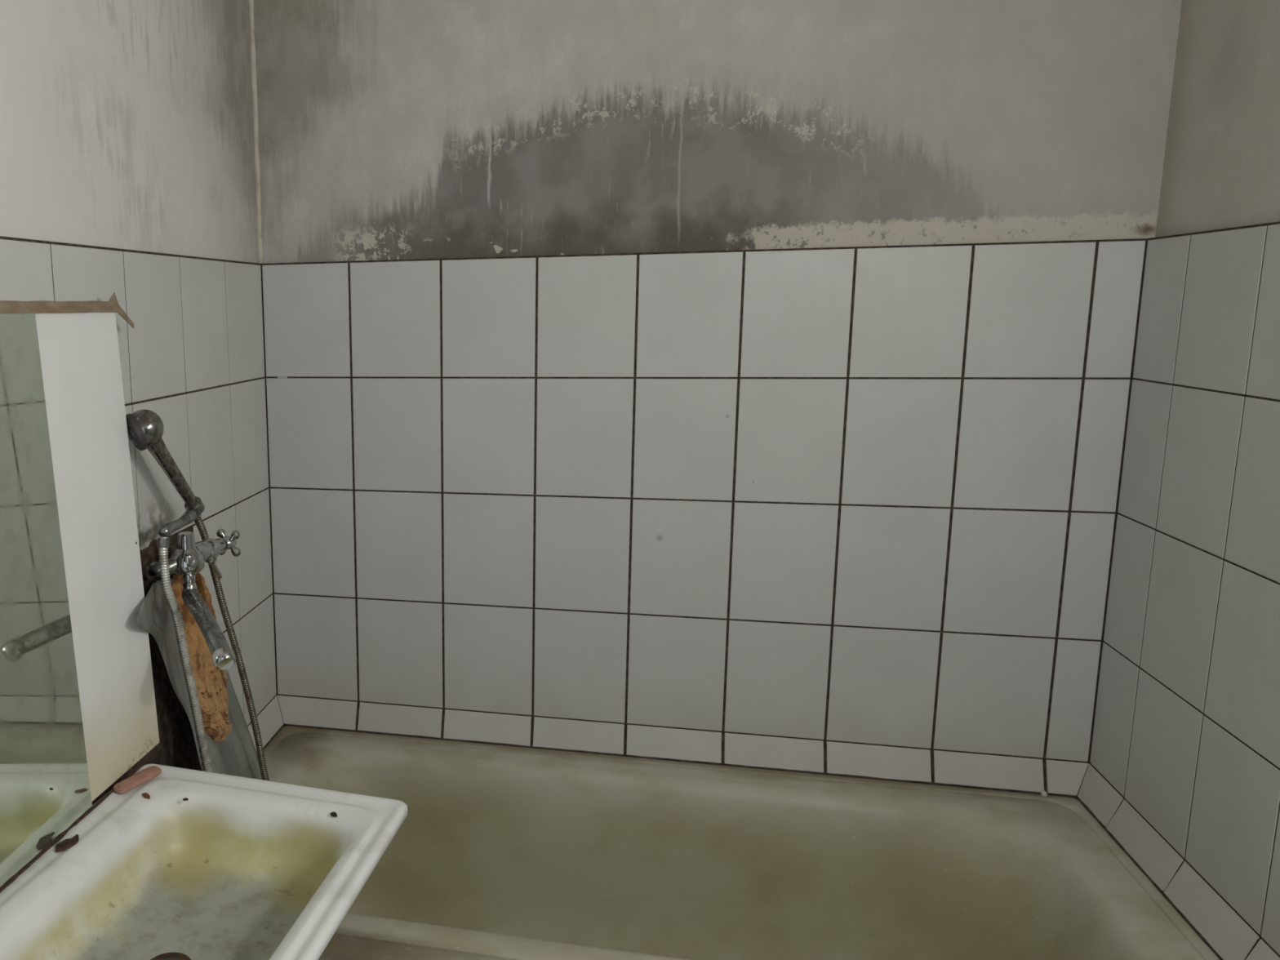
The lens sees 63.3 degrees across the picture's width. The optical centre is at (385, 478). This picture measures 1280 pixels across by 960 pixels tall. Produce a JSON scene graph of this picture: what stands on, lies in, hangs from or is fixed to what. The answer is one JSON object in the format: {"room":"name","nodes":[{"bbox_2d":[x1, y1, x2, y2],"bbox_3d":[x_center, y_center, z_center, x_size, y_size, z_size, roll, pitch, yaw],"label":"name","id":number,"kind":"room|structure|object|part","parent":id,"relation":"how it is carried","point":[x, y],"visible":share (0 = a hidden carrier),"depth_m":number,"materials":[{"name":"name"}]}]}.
{"room":"damaged room","nodes":[
{"label":"damaged room","id":0,"kind":"room"},
{"bbox_2d":[0,0,283,804],"bbox_3d":[-0.662,0.107,0.932,0.174,2.600,2.758,2,10,14],"label":"wall","id":1,"kind":"structure","parent":0,"point":[127,161],"depth_m":1.74,"materials":[{"name":"tile"}]},
{"bbox_2d":[140,496,240,670],"bbox_3d":[-0.331,0.154,1.585,0.188,0.198,0.384,-2,10,-6],"label":"mixer","id":2,"kind":"object","parent":1,"relation":"attached to","point":[189,557],"visible":0.94,"depth_m":1.63,"materials":[{"name":"silver metal"}]},
{"bbox_2d":[125,408,197,506],"bbox_3d":[-0.370,-0.024,1.624,0.065,0.189,0.173,2,10,14],"label":"handset","id":3,"kind":"object","parent":2,"relation":"on","point":[145,428],"visible":0.97,"depth_m":1.56,"materials":[{"name":"silver metal"}]},
{"bbox_3d":[-0.354,-0.007,1.646,0.030,0.147,0.131,3,10,19],"label":"handle","id":4,"kind":"part","parent":3,"relation":"part of","materials":[{"name":"silver metal"}]},
{"bbox_3d":[-0.343,0.074,1.641,0.024,0.030,0.121,2,10,14],"label":"cradle arm","id":5,"kind":"part","parent":2,"relation":"part of","materials":[{"name":"silver metal"}]},
{"bbox_3d":[-0.281,0.225,1.545,0.028,0.059,0.257,-5,11,-22],"label":"spout","id":6,"kind":"part","parent":2,"relation":"part of","materials":[{"name":"silver metal"}]},
{"bbox_2d":[157,513,269,781],"bbox_3d":[-0.235,0.481,1.757,0.200,0.866,0.267,2,10,14],"label":"shower hose","id":7,"kind":"object","parent":2,"relation":"hanging from","point":[162,541],"visible":0.54,"depth_m":1.70,"materials":[{"name":"silver metal"}]},
{"bbox_3d":[-0.296,0.157,1.723,0.010,0.044,0.033,3,11,22],"label":"diverter lever","id":8,"kind":"part","parent":2,"relation":"part of","materials":[{"name":"silver metal"}]},
{"bbox_3d":[-0.279,0.115,1.763,0.024,0.024,0.029,4,11,26],"label":"cross handle","id":9,"kind":"part","parent":2,"relation":"part of","materials":[{"name":"silver metal"}]},
{"bbox_2d":[171,573,231,742],"bbox_3d":[-0.324,0.316,1.844,0.069,0.353,0.191,2,10,14],"label":"sponge","id":10,"kind":"object","parent":1,"relation":"attached to","point":[211,682],"visible":0.64,"depth_m":1.81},
{"bbox_2d":[0,764,407,959],"bbox_3d":[-0.261,0.577,1.252,0.440,0.152,0.560,2,10,18],"label":"washbasin","id":11,"kind":"object","parent":1,"relation":"attached to","point":[242,868],"visible":0.94,"depth_m":1.36,"materials":[{"name":"ceramic"}]},
{"bbox_2d":[55,834,79,852],"bbox_3d":[-0.426,0.489,1.330,0.018,0.004,0.045,6,12,36],"label":"flake","id":12,"kind":"object","parent":11,"relation":"on","point":[65,844],"visible":1,"depth_m":1.32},
{"bbox_2d":[0,292,159,893],"bbox_3d":[-0.501,0.144,1.192,0.065,0.731,0.875,2,10,15],"label":"mirror","id":13,"kind":"object","parent":11,"relation":"on","point":[77,704],"visible":1,"depth_m":1.36,"materials":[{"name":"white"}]},
{"bbox_2d":[0,313,92,888],"bbox_3d":[-0.524,0.178,1.073,0.036,0.699,0.615,2,10,15],"label":"mirror glass","id":14,"kind":"object","parent":13,"relation":"attached to","point":[46,768],"depth_m":1.29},
{"bbox_2d":[112,765,161,793],"bbox_3d":[-0.375,0.455,1.499,0.025,0.011,0.084,5,12,33],"label":"soap sliver","id":15,"kind":"object","parent":11,"relation":"on","point":[148,773],"visible":1,"depth_m":1.49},
{"bbox_2d":[142,792,150,799],"bbox_3d":[-0.352,0.467,1.459,0.021,0.003,0.009,8,14,43],"label":"chip","id":16,"kind":"object","parent":11,"relation":"on","point":[146,795],"visible":1,"depth_m":1.46,"materials":[{"name":"brown"}]},
{"bbox_2d":[330,812,337,817],"bbox_3d":[-0.073,0.475,1.401,0.010,0.004,0.008,0,10,3],"label":"crumb","id":17,"kind":"object","parent":11,"relation":"on","point":[332,814],"visible":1,"depth_m":1.40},
{"bbox_2d":[248,0,1182,795],"bbox_3d":[0.572,-0.111,2.081,2.000,2.600,0.174,2,10,14],"label":"wall","id":18,"kind":"structure","parent":0,"point":[736,382],"depth_m":1.98,"materials":[{"name":"tile"}]},
{"bbox_2d":[1077,0,1279,959],"bbox_3d":[1.097,0.153,0.492,0.197,2.600,2.758,2,10,14],"label":"wall","id":19,"kind":"structure","parent":0,"point":[1183,771],"depth_m":1.57,"materials":[{"name":"tile"}]},
{"bbox_3d":[0.244,1.461,0.936,2.000,0.100,3.050,2,10,14],"label":"floor","id":20,"kind":"structure","parent":0,"visible":0},
{"bbox_2d":[257,723,1223,959],"bbox_3d":[0.464,0.950,1.807,1.641,0.604,0.772,2,10,14],"label":"bathtub","id":21,"kind":"object","parent":20,"relation":"on","point":[500,851],"visible":0.73,"depth_m":1.97,"materials":[{"name":"ceramic"}]},
{"bbox_2d":[137,578,262,779],"bbox_3d":[-0.331,0.419,1.773,0.108,0.539,0.481,2,10,14],"label":"plastic sheet","id":22,"kind":"object","parent":21,"relation":"on","point":[236,755],"visible":0.4,"depth_m":1.76,"materials":[{"name":"grey plastic"}]}
]}

